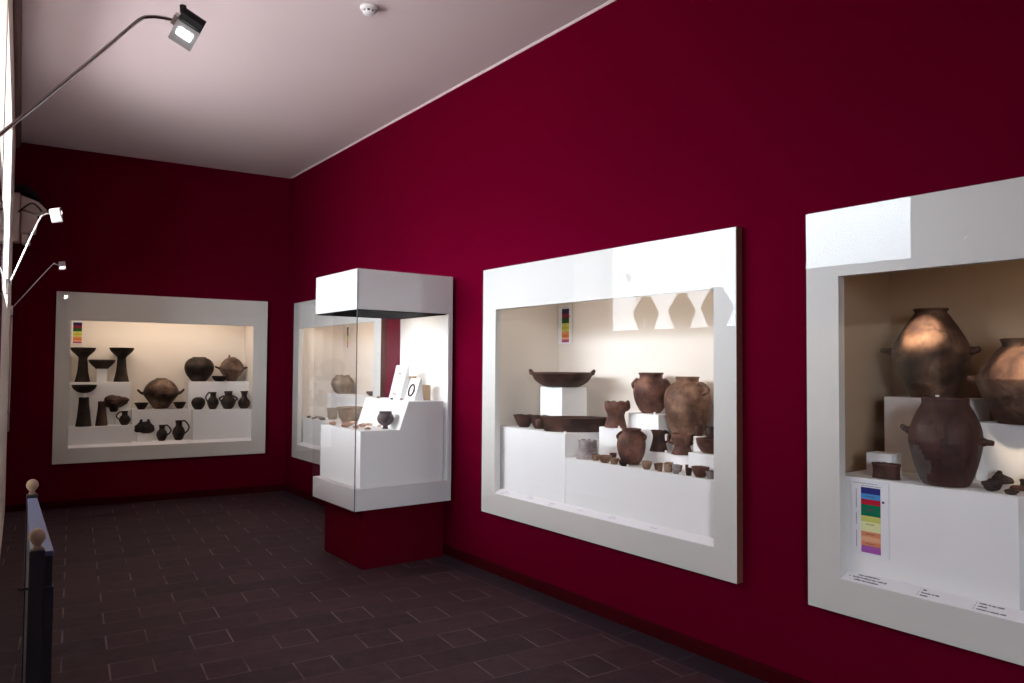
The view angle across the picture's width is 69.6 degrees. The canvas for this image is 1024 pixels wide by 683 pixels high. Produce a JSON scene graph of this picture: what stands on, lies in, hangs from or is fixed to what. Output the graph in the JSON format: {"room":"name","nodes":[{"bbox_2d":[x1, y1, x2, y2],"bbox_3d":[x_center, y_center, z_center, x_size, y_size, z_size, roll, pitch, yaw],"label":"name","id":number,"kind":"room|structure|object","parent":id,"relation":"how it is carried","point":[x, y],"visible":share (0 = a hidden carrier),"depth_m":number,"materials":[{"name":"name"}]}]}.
{"room":"museum","nodes":[
{"label":"museum","id":0,"kind":"room"},
{"bbox_2d":[0,0,15,553],"bbox_3d":[-3.407,-0.278,4.267,0.750,3.985,8.353,2,-2,-34],"label":"wall","id":1,"kind":"structure","parent":0,"point":[7,92],"depth_m":5.69,"materials":[{"name":"beige paint"}]},
{"bbox_2d":[0,180,4,357],"bbox_3d":[-2.303,0.280,2.710,0.644,1.855,1.860,2,-2,-34],"label":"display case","id":2,"kind":"object","parent":1,"relation":"attached to","point":[2,218],"visible":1,"depth_m":3.38,"materials":[{"name":"white"}]},
{"bbox_2d":[7,317,12,430],"bbox_3d":[-5.079,0.327,7.444,0.025,1.160,0.029,2,-2,-31],"label":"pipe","id":3,"kind":"object","parent":1,"relation":"attached to","point":[8,411],"visible":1,"depth_m":7.44,"materials":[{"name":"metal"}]},
{"bbox_2d":[13,0,21,147],"bbox_3d":[-3.046,-2.225,4.533,0.050,0.070,8.303,2,-2,-34],"label":"trim","id":4,"kind":"structure","parent":1,"relation":"attached to","point":[17,4],"depth_m":5.73,"materials":[{"name":"brown"}]},
{"bbox_2d":[13,184,46,245],"bbox_3d":[-5.078,-1.328,7.760,0.296,0.610,0.318,2,-2,-31],"label":"wall speaker","id":5,"kind":"object","parent":1,"relation":"attached to","point":[26,210],"visible":0.98,"depth_m":7.68,"materials":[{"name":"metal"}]},
{"bbox_2d":[5,207,63,293],"bbox_3d":[-3.226,-0.619,4.976,0.323,0.616,0.070,2,-2,-31],"label":"lamp","id":6,"kind":"object","parent":1,"relation":"attached to","point":[56,214],"visible":1,"depth_m":4.99,"materials":[{"name":"silver metal"}]},
{"bbox_2d":[10,261,65,315],"bbox_3d":[-4.890,-0.552,7.601,0.480,0.591,0.084,2,-2,-31],"label":"lamp","id":7,"kind":"object","parent":1,"relation":"attached to","point":[62,266],"visible":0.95,"depth_m":7.63,"materials":[{"name":"silver metal"}]},
{"bbox_2d":[0,4,205,136],"bbox_3d":[-1.183,-0.736,2.121,0.551,0.563,0.088,2,-2,-31],"label":"lamp","id":8,"kind":"object","parent":1,"relation":"attached to","point":[188,26],"visible":1,"depth_m":2.21,"materials":[{"name":"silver metal"}]},
{"bbox_2d":[5,142,289,504],"bbox_3d":[-4.308,-0.129,8.985,3.298,3.985,0.750,2,-2,-31],"label":"wall","id":9,"kind":"structure","parent":0,"point":[130,225],"depth_m":8.54,"materials":[{"name":"paint"}]},
{"bbox_2d":[5,484,282,511],"bbox_3d":[-4.148,1.814,8.581,2.906,0.078,0.014,2,-2,-31],"label":"baseboard","id":10,"kind":"structure","parent":9,"relation":"attached to","point":[267,488],"depth_m":8.52,"materials":[{"name":"red"}]},
{"bbox_2d":[52,291,267,463],"bbox_3d":[-4.200,0.427,8.899,2.254,1.895,0.644,2,-2,-31],"label":"display case","id":11,"kind":"object","parent":9,"relation":"attached to","point":[164,332],"depth_m":8.90,"materials":[{"name":"white"}]},
{"bbox_2d":[71,320,81,343],"bbox_3d":[-5.148,-0.111,8.691,0.125,0.288,0.005,2,-2,-31],"label":"chart","id":12,"kind":"object","parent":11,"relation":"attached to","point":[76,326],"visible":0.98,"depth_m":8.69,"materials":[{"name":"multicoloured paper"}]},
{"bbox_2d":[68,381,131,425],"bbox_3d":[-4.848,0.860,8.641,0.644,0.773,0.330,2,-2,-31],"label":"block","id":13,"kind":"object","parent":11,"relation":"in","point":[103,389],"visible":0.26,"depth_m":8.51,"materials":[{"name":"white paint"}]},
{"bbox_2d":[70,347,95,381],"bbox_3d":[-4.978,0.270,8.541,0.261,0.399,0.262,2,-2,-31],"label":"dish","id":14,"kind":"object","parent":13,"relation":"on","point":[82,375],"visible":1,"depth_m":8.49,"materials":[{"name":"black ceramic"}]},
{"bbox_2d":[96,369,106,381],"bbox_3d":[-4.793,0.396,8.600,0.105,0.153,0.120,2,-2,-31],"label":"block","id":15,"kind":"object","parent":13,"relation":"on","point":[101,374],"visible":0.92,"depth_m":8.55,"materials":[{"name":"white paint"}]},
{"bbox_2d":[88,359,114,368],"bbox_3d":[-4.793,0.265,8.604,0.276,0.107,0.272,2,-2,-31],"label":"shallow dish","id":16,"kind":"object","parent":15,"relation":"on","point":[97,364],"visible":1,"depth_m":8.52,"materials":[{"name":"black ceramic"}]},
{"bbox_2d":[109,347,134,381],"bbox_3d":[-4.646,0.276,8.761,0.269,0.405,0.270,1,-2,-26],"label":"dish","id":17,"kind":"object","parent":13,"relation":"on","point":[121,375],"visible":1,"depth_m":8.71,"materials":[{"name":"black ceramic"}]},
{"bbox_2d":[68,424,131,444],"bbox_3d":[-4.711,1.100,8.403,0.647,0.280,0.199,2,-2,-31],"label":"block","id":18,"kind":"object","parent":11,"relation":"in","point":[109,434],"visible":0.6,"depth_m":8.32,"materials":[{"name":"white paint"}]},
{"bbox_2d":[71,384,96,426],"bbox_3d":[-4.830,0.722,8.304,0.250,0.466,0.248,2,-2,-31],"label":"pedestal bowl","id":19,"kind":"object","parent":18,"relation":"on","point":[83,419],"visible":1,"depth_m":8.25,"materials":[{"name":"black ceramic"}]},
{"bbox_2d":[95,401,107,425],"bbox_3d":[-4.687,0.821,8.408,0.129,0.277,0.127,2,-2,-31],"label":"stem","id":20,"kind":"object","parent":18,"relation":"on","point":[101,417],"visible":1,"depth_m":8.37,"materials":[{"name":"brown ceramic"}]},
{"bbox_2d":[104,395,129,424],"bbox_3d":[-4.589,0.790,8.530,0.282,0.348,0.124,2,-2,-31],"label":"fragment","id":21,"kind":"object","parent":18,"relation":"on","point":[113,402],"visible":1,"depth_m":8.49,"materials":[{"name":"brown ceramic"}]},
{"bbox_2d":[116,411,130,424],"bbox_3d":[-4.486,0.884,8.512,0.136,0.161,0.121,1,-2,-3],"label":"jug","id":22,"kind":"object","parent":18,"relation":"on","point":[124,419],"visible":1,"depth_m":8.48,"materials":[{"name":"black ceramic"}]},
{"bbox_2d":[131,407,187,440],"bbox_3d":[-4.298,1.038,8.947,0.606,0.446,0.360,2,-2,-31],"label":"block","id":23,"kind":"object","parent":11,"relation":"in","point":[157,417],"visible":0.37,"depth_m":8.80,"materials":[{"name":"white paint"}]},
{"bbox_2d":[134,402,147,409],"bbox_3d":[-4.404,0.767,8.746,0.159,0.079,0.159,2,-2,-31],"label":"footed bowl","id":24,"kind":"object","parent":23,"relation":"on","point":[140,405],"visible":1,"depth_m":8.70,"materials":[{"name":"black ceramic"}]},
{"bbox_2d":[137,378,184,408],"bbox_3d":[-4.265,0.630,8.952,0.400,0.368,0.395,0,-2,15],"label":"jar","id":25,"kind":"object","parent":23,"relation":"on","point":[160,393],"visible":1,"depth_m":8.83,"materials":[{"name":"ceramic"}]},
{"bbox_2d":[173,402,185,408],"bbox_3d":[-4.045,0.777,8.960,0.151,0.079,0.152,2,-2,-31],"label":"footed bowl","id":26,"kind":"object","parent":23,"relation":"on","point":[179,405],"visible":1,"depth_m":8.91,"materials":[{"name":"black ceramic"}]},
{"bbox_2d":[132,439,190,442],"bbox_3d":[-4.146,1.215,8.719,0.637,0.080,0.169,2,-2,-31],"label":"block","id":27,"kind":"object","parent":11,"relation":"in","point":[182,439],"visible":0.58,"depth_m":8.75,"materials":[{"name":"white paint"}]},
{"bbox_2d":[136,433,151,441],"bbox_3d":[-4.306,1.124,8.620,0.155,0.093,0.090,2,-2,-31],"label":"block","id":28,"kind":"object","parent":27,"relation":"on","point":[141,437],"visible":1,"depth_m":8.59,"materials":[{"name":"white paint"}]},
{"bbox_2d":[134,419,154,432],"bbox_3d":[-4.303,0.993,8.621,0.216,0.167,0.078,2,-2,-31],"label":"fragment","id":29,"kind":"object","parent":28,"relation":"on","point":[143,427],"visible":1,"depth_m":8.60,"materials":[{"name":"black ceramic"}]},
{"bbox_2d":[156,424,171,440],"bbox_3d":[-4.131,1.078,8.715,0.150,0.191,0.121,0,-2,7],"label":"jug","id":30,"kind":"object","parent":27,"relation":"on","point":[161,434],"visible":1,"depth_m":8.69,"materials":[{"name":"black ceramic"}]},
{"bbox_2d":[172,420,189,439],"bbox_3d":[-3.980,1.059,8.825,0.142,0.239,0.173,-1,-2,31],"label":"jug","id":31,"kind":"object","parent":27,"relation":"on","point":[178,432],"visible":1,"depth_m":8.78,"materials":[{"name":"black ceramic"}]},
{"bbox_2d":[184,381,248,438],"bbox_3d":[-3.733,0.891,9.306,0.713,0.773,0.330,2,-2,-31],"label":"block","id":32,"kind":"object","parent":11,"relation":"in","point":[193,389],"visible":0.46,"depth_m":9.14,"materials":[{"name":"white paint"}]},
{"bbox_2d":[184,357,213,380],"bbox_3d":[-3.911,0.347,9.205,0.343,0.303,0.344,2,-2,-31],"label":"jar","id":33,"kind":"object","parent":32,"relation":"on","point":[196,368],"visible":0.99,"depth_m":9.09,"materials":[{"name":"black ceramic"}]},
{"bbox_2d":[212,376,226,381],"bbox_3d":[-3.667,0.466,9.230,0.184,0.070,0.185,2,-2,-31],"label":"bowl","id":34,"kind":"object","parent":32,"relation":"on","point":[215,378],"visible":1,"depth_m":9.17,"materials":[{"name":"black ceramic"}]},
{"bbox_2d":[215,355,246,380],"bbox_3d":[-3.581,0.340,9.417,0.312,0.335,0.300,0,-2,12],"label":"jar","id":35,"kind":"object","parent":32,"relation":"on","point":[231,367],"visible":0.97,"depth_m":9.33,"materials":[{"name":"ceramic"}]},
{"bbox_2d":[190,408,250,439],"bbox_3d":[-3.582,1.052,9.078,0.679,0.438,0.199,2,-2,-31],"label":"block","id":36,"kind":"object","parent":11,"relation":"in","point":[206,424],"visible":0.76,"depth_m":8.98,"materials":[{"name":"white paint"}]},
{"bbox_2d":[191,397,204,409],"bbox_3d":[-3.813,0.752,8.949,0.159,0.147,0.159,2,-2,-31],"label":"pot","id":37,"kind":"object","parent":36,"relation":"on","point":[198,403],"visible":1,"depth_m":8.90,"materials":[{"name":"black ceramic"}]},
{"bbox_2d":[205,392,218,408],"bbox_3d":[-3.672,0.722,9.034,0.135,0.214,0.134,0,-2,8],"label":"jug","id":38,"kind":"object","parent":36,"relation":"on","point":[212,402],"visible":1,"depth_m":8.99,"materials":[{"name":"black ceramic"}]},
{"bbox_2d":[218,391,237,408],"bbox_3d":[-3.516,0.725,9.120,0.173,0.218,0.174,0,-2,17],"label":"pot","id":39,"kind":"object","parent":36,"relation":"on","point":[227,402],"visible":1,"depth_m":9.07,"materials":[{"name":"black ceramic"}]},
{"bbox_2d":[238,391,249,408],"bbox_3d":[-3.354,0.729,9.217,0.144,0.217,0.145,2,-2,-31],"label":"flask","id":40,"kind":"object","parent":36,"relation":"on","point":[244,402],"visible":1,"depth_m":9.18,"materials":[{"name":"black ceramic"}]},
{"bbox_2d":[21,0,608,178],"bbox_3d":[-0.757,-2.339,3.426,8.500,0.120,14.742,2,-2,-31],"label":"ceiling","id":41,"kind":"structure","parent":0,"point":[276,88],"depth_m":5.95,"materials":[{"name":"paint"}]},
{"bbox_2d":[360,3,377,16],"bbox_3d":[-0.954,-2.205,4.911,0.120,0.054,0.120,2,-2,-31],"label":"smoke detector","id":42,"kind":"object","parent":41,"relation":"attached to","point":[368,9],"visible":1,"depth_m":4.88,"materials":[{"name":"white plastic"}]},
{"bbox_2d":[0,490,767,682],"bbox_3d":[-0.787,1.764,3.291,8.500,0.120,14.742,2,-2,-31],"label":"floor","id":43,"kind":"structure","parent":0,"point":[235,588],"depth_m":4.71,"materials":[{"name":"brown tile"}]},
{"bbox_2d":[16,479,53,682],"bbox_3d":[-1.789,1.133,2.732,0.100,1.088,1.244,2,-2,-34],"label":"barrier","id":44,"kind":"object","parent":43,"relation":"on","point":[38,589],"visible":1,"depth_m":2.29,"materials":[{"name":"black metal"}]},
{"bbox_2d":[313,268,452,569],"bbox_3d":[-1.106,0.625,6.241,0.874,2.346,0.856,2,-2,-37],"label":"display case","id":45,"kind":"object","parent":43,"relation":"on","point":[373,527],"visible":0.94,"depth_m":6.03,"materials":[{"name":"paint"}]},
{"bbox_2d":[320,398,442,488],"bbox_3d":[-1.110,0.824,6.233,0.745,0.662,0.785,2,-2,-37],"label":"stepped plinth","id":46,"kind":"object","parent":45,"relation":"on","point":[410,450],"visible":0.89,"depth_m":5.98,"materials":[{"name":"white"}]},
{"bbox_2d":[313,476,450,511],"bbox_3d":[-1.107,1.239,6.224,0.864,0.168,0.839,2,-2,-37],"label":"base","id":47,"kind":"object","parent":45,"relation":"on","point":[346,496],"depth_m":5.90,"materials":[{"name":"white paint"}]},
{"bbox_2d":[377,411,393,428],"bbox_3d":[-1.026,0.636,5.967,0.136,0.140,0.136,2,-2,-37],"label":"cup","id":48,"kind":"object","parent":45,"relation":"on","point":[384,418],"visible":1,"depth_m":5.92,"materials":[{"name":"grey ceramic"}]},
{"bbox_2d":[389,365,409,399],"bbox_3d":[-0.975,0.353,6.389,0.105,0.291,0.200,2,-2,-37],"label":"board","id":49,"kind":"object","parent":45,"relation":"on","point":[403,386],"visible":0.79,"depth_m":6.34,"materials":[{"name":"white"}]},
{"bbox_2d":[405,378,422,400],"bbox_3d":[-0.824,0.403,6.200,0.091,0.181,0.160,2,-2,-37],"label":"board","id":50,"kind":"object","parent":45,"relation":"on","point":[417,395],"visible":1,"depth_m":6.15,"materials":[{"name":"white"}]},
{"bbox_2d":[422,385,430,399],"bbox_3d":[-0.733,0.433,6.268,0.040,0.130,0.090,2,-2,-37],"label":"stand","id":51,"kind":"object","parent":45,"relation":"on","point":[426,388],"visible":0.86,"depth_m":6.24,"materials":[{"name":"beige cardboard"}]},
{"bbox_2d":[285,0,1023,682],"bbox_3d":[1.207,-0.249,4.078,0.120,3.985,13.460,2,-2,-37],"label":"wall","id":52,"kind":"structure","parent":0,"point":[635,121],"depth_m":4.11,"materials":[{"name":"paint"}]},
{"bbox_2d":[292,300,385,464],"bbox_3d":[-1.739,0.453,8.307,0.644,1.885,2.350,2,-2,-37],"label":"display case","id":53,"kind":"object","parent":52,"relation":"attached to","point":[320,353],"depth_m":9.00,"materials":[{"name":"white"}]},
{"bbox_2d":[302,417,357,445],"bbox_3d":[-1.713,1.088,8.297,0.530,0.343,2.130,2,-2,-37],"label":"block","id":54,"kind":"object","parent":53,"relation":"in","point":[311,428],"visible":0.13,"depth_m":8.73,"materials":[{"name":"white paint"}]},
{"bbox_2d":[327,408,337,419],"bbox_3d":[-2.137,0.859,8.766,0.131,0.136,0.132,2,-2,-37],"label":"cup","id":55,"kind":"object","parent":54,"relation":"on","point":[332,412],"visible":0.94,"depth_m":8.72,"materials":[{"name":"ceramic"}]},
{"bbox_2d":[326,393,372,420],"bbox_3d":[-1.839,0.781,8.746,0.210,0.298,1.325,2,-2,-37],"label":"block","id":56,"kind":"object","parent":54,"relation":"on","point":[334,400],"visible":0.29,"depth_m":8.80,"materials":[{"name":"white paint"}]},
{"bbox_2d":[331,375,353,393],"bbox_3d":[-2.071,0.522,8.992,0.284,0.230,0.286,2,-2,-37],"label":"jar","id":57,"kind":"object","parent":56,"relation":"on","point":[341,384],"visible":1,"depth_m":8.89,"materials":[{"name":"ceramic"}]},
{"bbox_2d":[336,406,362,421],"bbox_3d":[-1.830,0.825,8.283,0.294,0.177,0.295,1,-2,-24],"label":"bowl","id":58,"kind":"object","parent":54,"relation":"on","point":[346,413],"visible":0.88,"depth_m":8.19,"materials":[{"name":"ceramic"}]},
{"bbox_2d":[346,325,349,348],"bbox_3d":[-2.064,-0.061,9.256,0.006,0.300,0.105,2,-2,-37],"label":"chart","id":59,"kind":"object","parent":53,"relation":"attached to","point":[347,326],"visible":0.99,"depth_m":9.25,"materials":[{"name":"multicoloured paper"}]},
{"bbox_2d":[291,0,615,177],"bbox_3d":[0.987,-2.229,4.343,0.016,0.014,12.660,2,-2,-37],"label":"trim","id":60,"kind":"structure","parent":52,"relation":"attached to","point":[609,1],"depth_m":6.02,"materials":[{"name":"paint"}]},
{"bbox_2d":[284,484,812,682],"bbox_3d":[0.937,1.709,4.241,0.014,0.078,12.730,2,-2,-37],"label":"baseboard","id":61,"kind":"structure","parent":52,"relation":"attached to","point":[753,668],"depth_m":4.51,"materials":[{"name":"red"}]},
{"bbox_2d":[481,227,742,583],"bbox_3d":[0.779,0.365,5.062,0.774,1.885,2.363,2,-2,-37],"label":"display case","id":62,"kind":"object","parent":52,"relation":"attached to","point":[672,307],"depth_m":5.06,"materials":[{"name":"white"}]},
{"bbox_2d":[500,424,598,502],"bbox_3d":[0.377,0.921,5.594,0.620,0.528,0.788,2,-2,-37],"label":"block","id":63,"kind":"object","parent":62,"relation":"in","point":[532,460],"visible":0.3,"depth_m":5.34,"materials":[{"name":"white paint"}]},
{"bbox_2d":[513,414,532,426],"bbox_3d":[0.094,0.609,5.651,0.171,0.094,0.173,2,-2,-37],"label":"bowl","id":64,"kind":"object","parent":63,"relation":"on","point":[522,420],"visible":0.84,"depth_m":5.60,"materials":[{"name":"brown ceramic"}]},
{"bbox_2d":[530,415,548,428],"bbox_3d":[0.208,0.603,5.526,0.140,0.099,0.140,2,-2,-37],"label":"shallow dish","id":65,"kind":"object","parent":63,"relation":"on","point":[534,417],"visible":0.54,"depth_m":5.49,"materials":[{"name":"brown ceramic"}]},
{"bbox_2d":[540,387,586,415],"bbox_3d":[0.394,0.504,5.648,0.250,0.311,0.256,2,-2,-37],"label":"block","id":66,"kind":"object","parent":63,"relation":"on","point":[554,401],"visible":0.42,"depth_m":5.56,"materials":[{"name":"white paint"}]},
{"bbox_2d":[529,369,595,386],"bbox_3d":[0.385,0.279,5.629,0.486,0.135,0.489,2,-2,-37],"label":"dish","id":67,"kind":"object","parent":66,"relation":"on","point":[548,379],"visible":1,"depth_m":5.46,"materials":[{"name":"brown ceramic"}]},
{"bbox_2d":[535,416,606,431],"bbox_3d":[0.456,0.598,5.336,0.576,0.102,0.247,0,-2,1],"label":"oval tray","id":68,"kind":"object","parent":63,"relation":"on","point":[550,423],"visible":0.91,"depth_m":5.24,"materials":[{"name":"brown ceramic"}]},
{"bbox_2d":[558,304,571,343],"bbox_3d":[0.442,-0.142,6.135,0.005,0.325,0.172,2,-2,-37],"label":"chart","id":69,"kind":"object","parent":62,"relation":"attached to","point":[564,311],"visible":1,"depth_m":6.13,"materials":[{"name":"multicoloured paper"}]},
{"bbox_2d":[565,456,713,537],"bbox_3d":[1.051,0.978,4.727,0.660,0.368,1.398,2,-2,-37],"label":"block","id":70,"kind":"object","parent":62,"relation":"in","point":[682,502],"visible":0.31,"depth_m":4.51,"materials":[{"name":"white paint"}]},
{"bbox_2d":[576,439,597,459],"bbox_3d":[0.512,0.735,5.035,0.152,0.127,0.157,2,-2,-37],"label":"cup","id":71,"kind":"object","parent":70,"relation":"on","point":[588,447],"visible":0.88,"depth_m":4.98,"materials":[{"name":"grey ceramic"}]},
{"bbox_2d":[598,455,611,462],"bbox_3d":[0.608,0.768,4.810,0.086,0.048,0.087,2,-2,-37],"label":"bowl","id":72,"kind":"object","parent":70,"relation":"on","point":[603,458],"visible":1,"depth_m":4.78,"materials":[{"name":"orange ceramic"}]},
{"bbox_2d":[599,426,646,459],"bbox_3d":[0.764,0.701,5.092,0.125,0.206,0.335,2,-2,-37],"label":"block","id":73,"kind":"object","parent":70,"relation":"on","point":[607,436],"visible":0.3,"depth_m":5.11,"materials":[{"name":"white paint"}]},
{"bbox_2d":[604,400,629,427],"bbox_3d":[0.729,0.503,5.146,0.166,0.190,0.172,2,-2,-37],"label":"cup","id":74,"kind":"object","parent":73,"relation":"on","point":[615,411],"visible":0.99,"depth_m":5.09,"materials":[{"name":"red ceramic"}]},
{"bbox_2d":[616,428,646,464],"bbox_3d":[0.772,0.677,4.759,0.181,0.230,0.178,2,-2,-37],"label":"jar","id":75,"kind":"object","parent":70,"relation":"on","point":[631,444],"visible":0.98,"depth_m":4.70,"materials":[{"name":"red ceramic"}]},
{"bbox_2d":[641,461,651,469],"bbox_3d":[0.826,0.759,4.515,0.064,0.050,0.067,2,-2,-37],"label":"bowl","id":76,"kind":"object","parent":70,"relation":"on","point":[646,465],"visible":1,"depth_m":4.49,"materials":[{"name":"orange ceramic"}]},
{"bbox_2d":[628,412,671,449],"bbox_3d":[0.999,0.653,5.110,0.260,0.307,0.278,2,-2,-37],"label":"block","id":77,"kind":"object","parent":70,"relation":"on","point":[648,421],"visible":0.22,"depth_m":4.99,"materials":[{"name":"white paint"}]},
{"bbox_2d":[631,372,670,412],"bbox_3d":[0.974,0.358,5.155,0.247,0.282,0.246,2,-2,-37],"label":"jar","id":78,"kind":"object","parent":77,"relation":"on","point":[649,390],"visible":0.93,"depth_m":5.07,"materials":[{"name":"red ceramic"}]},
{"bbox_2d":[645,450,687,467],"bbox_3d":[1.019,0.754,4.725,0.095,0.080,0.357,2,-2,-37],"label":"block","id":79,"kind":"object","parent":70,"relation":"on","point":[655,457],"visible":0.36,"depth_m":4.71,"materials":[{"name":"white paint"}]},
{"bbox_2d":[650,430,670,451],"bbox_3d":[0.959,0.647,4.810,0.118,0.135,0.118,2,-2,-37],"label":"mug","id":80,"kind":"object","parent":79,"relation":"on","point":[658,444],"visible":0.95,"depth_m":4.77,"materials":[{"name":"brown ceramic"}]},
{"bbox_2d":[667,432,694,454],"bbox_3d":[1.076,0.645,4.645,0.143,0.131,0.148,2,-2,-37],"label":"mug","id":81,"kind":"object","parent":79,"relation":"on","point":[682,442],"visible":0.88,"depth_m":4.60,"materials":[{"name":"red ceramic"}]},
{"bbox_2d":[663,463,673,471],"bbox_3d":[0.939,0.756,4.418,0.062,0.051,0.062,2,-2,-37],"label":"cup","id":82,"kind":"object","parent":70,"relation":"on","point":[667,466],"visible":0.91,"depth_m":4.40,"materials":[{"name":"orange ceramic"}]},
{"bbox_2d":[672,464,679,473],"bbox_3d":[0.969,0.753,4.346,0.048,0.054,0.049,2,-2,-37],"label":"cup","id":83,"kind":"object","parent":70,"relation":"on","point":[676,467],"visible":0.99,"depth_m":4.33,"materials":[{"name":"grey ceramic"}]},
{"bbox_2d":[665,434,704,451],"bbox_3d":[1.170,0.711,4.875,0.265,0.177,0.260,2,-2,-37],"label":"block","id":84,"kind":"object","parent":70,"relation":"on","point":[670,447],"visible":0.02,"depth_m":4.83,"materials":[{"name":"white paint"}]},
{"bbox_2d":[664,376,710,433],"bbox_3d":[1.181,0.427,4.860,0.303,0.389,0.358,2,-2,-37],"label":"pot","id":85,"kind":"object","parent":84,"relation":"on","point":[687,401],"visible":0.92,"depth_m":4.77,"materials":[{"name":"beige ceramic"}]},
{"bbox_2d":[693,436,705,451],"bbox_3d":[1.217,0.688,4.522,0.075,0.200,0.199,2,-2,-37],"label":"block","id":86,"kind":"object","parent":70,"relation":"on","point":[695,447],"visible":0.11,"depth_m":4.57,"materials":[{"name":"white paint"}]},
{"bbox_2d":[694,425,702,435],"bbox_3d":[1.166,0.556,4.594,0.054,0.067,0.054,2,-2,-37],"label":"beaker","id":87,"kind":"object","parent":86,"relation":"on","point":[698,430],"visible":1,"depth_m":4.57,"materials":[{"name":"brown ceramic"}]},
{"bbox_2d":[705,426,713,436],"bbox_3d":[1.220,0.556,4.522,0.066,0.063,0.067,2,-2,-37],"label":"beaker","id":88,"kind":"object","parent":86,"relation":"on","point":[709,430],"visible":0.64,"depth_m":4.50,"materials":[{"name":"brown ceramic"}]},
{"bbox_2d":[691,466,708,477],"bbox_3d":[1.076,0.746,4.214,0.099,0.060,0.101,2,-2,-37],"label":"bowl","id":89,"kind":"object","parent":70,"relation":"on","point":[699,471],"visible":0.94,"depth_m":4.18,"materials":[{"name":"red ceramic"}]},
{"bbox_2d":[688,451,713,473],"bbox_3d":[1.239,0.719,4.266,0.155,0.122,0.424,2,-2,-37],"label":"block","id":90,"kind":"object","parent":70,"relation":"on","point":[698,458],"visible":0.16,"depth_m":4.32,"materials":[{"name":"white paint"}]},
{"bbox_2d":[696,437,713,453],"bbox_3d":[1.171,0.617,4.365,0.160,0.085,0.159,2,-2,-37],"label":"bowl","id":91,"kind":"object","parent":90,"relation":"on","point":[705,444],"visible":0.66,"depth_m":4.32,"materials":[{"name":"red ceramic"}]},
{"bbox_2d":[806,177,1023,665],"bbox_3d":[2.441,0.305,2.849,0.774,1.885,2.363,2,-2,-37],"label":"display case","id":92,"kind":"object","parent":52,"relation":"attached to","point":[960,250],"depth_m":3.47,"materials":[{"name":"white"}]},
{"bbox_2d":[845,470,1023,610],"bbox_3d":[2.037,0.880,3.405,0.674,0.491,0.763,2,-2,-37],"label":"block","id":93,"kind":"object","parent":92,"relation":"in","point":[955,541],"visible":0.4,"depth_m":3.10,"materials":[{"name":"white paint"}]},
{"bbox_2d":[851,478,889,559],"bbox_3d":[1.638,0.809,3.371,0.005,0.346,0.173,2,-2,-37],"label":"chart","id":94,"kind":"object","parent":93,"relation":"attached to","point":[869,498],"visible":1,"depth_m":3.37,"materials":[{"name":"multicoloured paper"}]},
{"bbox_2d":[866,451,901,475],"bbox_3d":[1.775,0.584,3.512,0.100,0.105,0.120,2,-2,-37],"label":"block","id":95,"kind":"object","parent":93,"relation":"on","point":[875,456],"visible":0.71,"depth_m":3.49,"materials":[{"name":"white paint"}]},
{"bbox_2d":[872,462,900,479],"bbox_3d":[1.725,0.596,3.394,0.071,0.070,0.130,2,-2,-37],"label":"fragment","id":96,"kind":"object","parent":93,"relation":"on","point":[881,470],"visible":1,"depth_m":3.37,"materials":[{"name":"brown ceramic"}]},
{"bbox_2d":[884,396,989,475],"bbox_3d":[2.105,0.461,3.652,0.290,0.365,0.371,2,-2,-37],"label":"block","id":97,"kind":"object","parent":93,"relation":"on","point":[898,410],"visible":0.24,"depth_m":3.64,"materials":[{"name":"white paint"}]},
{"bbox_2d":[880,308,980,397],"bbox_3d":[2.075,0.057,3.642,0.354,0.439,0.353,0,-2,-2],"label":"jar","id":98,"kind":"object","parent":97,"relation":"on","point":[931,355],"visible":1,"depth_m":3.54,"materials":[{"name":"ceramic"}]},
{"bbox_2d":[899,397,994,487],"bbox_3d":[1.905,0.437,3.235,0.289,0.380,0.286,0,-2,2],"label":"jar","id":99,"kind":"object","parent":93,"relation":"on","point":[946,440],"visible":1,"depth_m":3.14,"materials":[{"name":"ceramic"}]},
{"bbox_2d":[962,482,1023,496],"bbox_3d":[2.062,0.624,3.119,0.320,0.002,0.262,2,-2,-37],"label":"paper sheet","id":100,"kind":"object","parent":93,"relation":"on","point":[977,487],"visible":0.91,"depth_m":3.07,"materials":[{"name":"white paper"}]},
{"bbox_2d":[981,478,1002,490],"bbox_3d":[1.988,0.594,3.057,0.056,0.052,0.077,2,-2,-37],"label":"pottery sherd","id":101,"kind":"object","parent":100,"relation":"on","point":[991,484],"visible":1,"depth_m":3.04,"materials":[{"name":"brown ceramic"}]},
{"bbox_2d":[992,470,1013,483],"bbox_3d":[2.164,0.599,3.246,0.066,0.058,0.086,2,-2,-37],"label":"pottery sherd","id":102,"kind":"object","parent":100,"relation":"on","point":[998,475],"visible":0.86,"depth_m":3.23,"materials":[{"name":"brown ceramic"}]},
{"bbox_2d":[1004,488,1019,494],"bbox_3d":[2.015,0.606,2.973,0.036,0.024,0.054,2,-2,-37],"label":"pottery sherd","id":103,"kind":"object","parent":100,"relation":"on","point":[1009,491],"visible":1,"depth_m":2.96,"materials":[{"name":"brown ceramic"}]},
{"bbox_2d":[1009,485,1023,490],"bbox_3d":[2.124,0.610,3.064,0.048,0.023,0.103,2,-2,-37],"label":"pottery sherd","id":104,"kind":"object","parent":100,"relation":"on","point":[1016,487],"visible":0.99,"depth_m":3.06,"materials":[{"name":"red ceramic"}]},
{"bbox_2d":[976,420,1023,484],"bbox_3d":[2.386,0.501,3.268,0.300,0.264,0.481,2,-2,-37],"label":"block","id":105,"kind":"object","parent":93,"relation":"on","point":[1006,455],"visible":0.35,"depth_m":3.28,"materials":[{"name":"white paint"}]},
{"bbox_2d":[967,338,1023,424],"bbox_3d":[2.310,0.177,3.290,0.412,0.382,0.413,0,-2,9],"label":"jar","id":106,"kind":"object","parent":105,"relation":"on","point":[1000,380],"visible":1,"depth_m":3.23,"materials":[{"name":"ceramic"}]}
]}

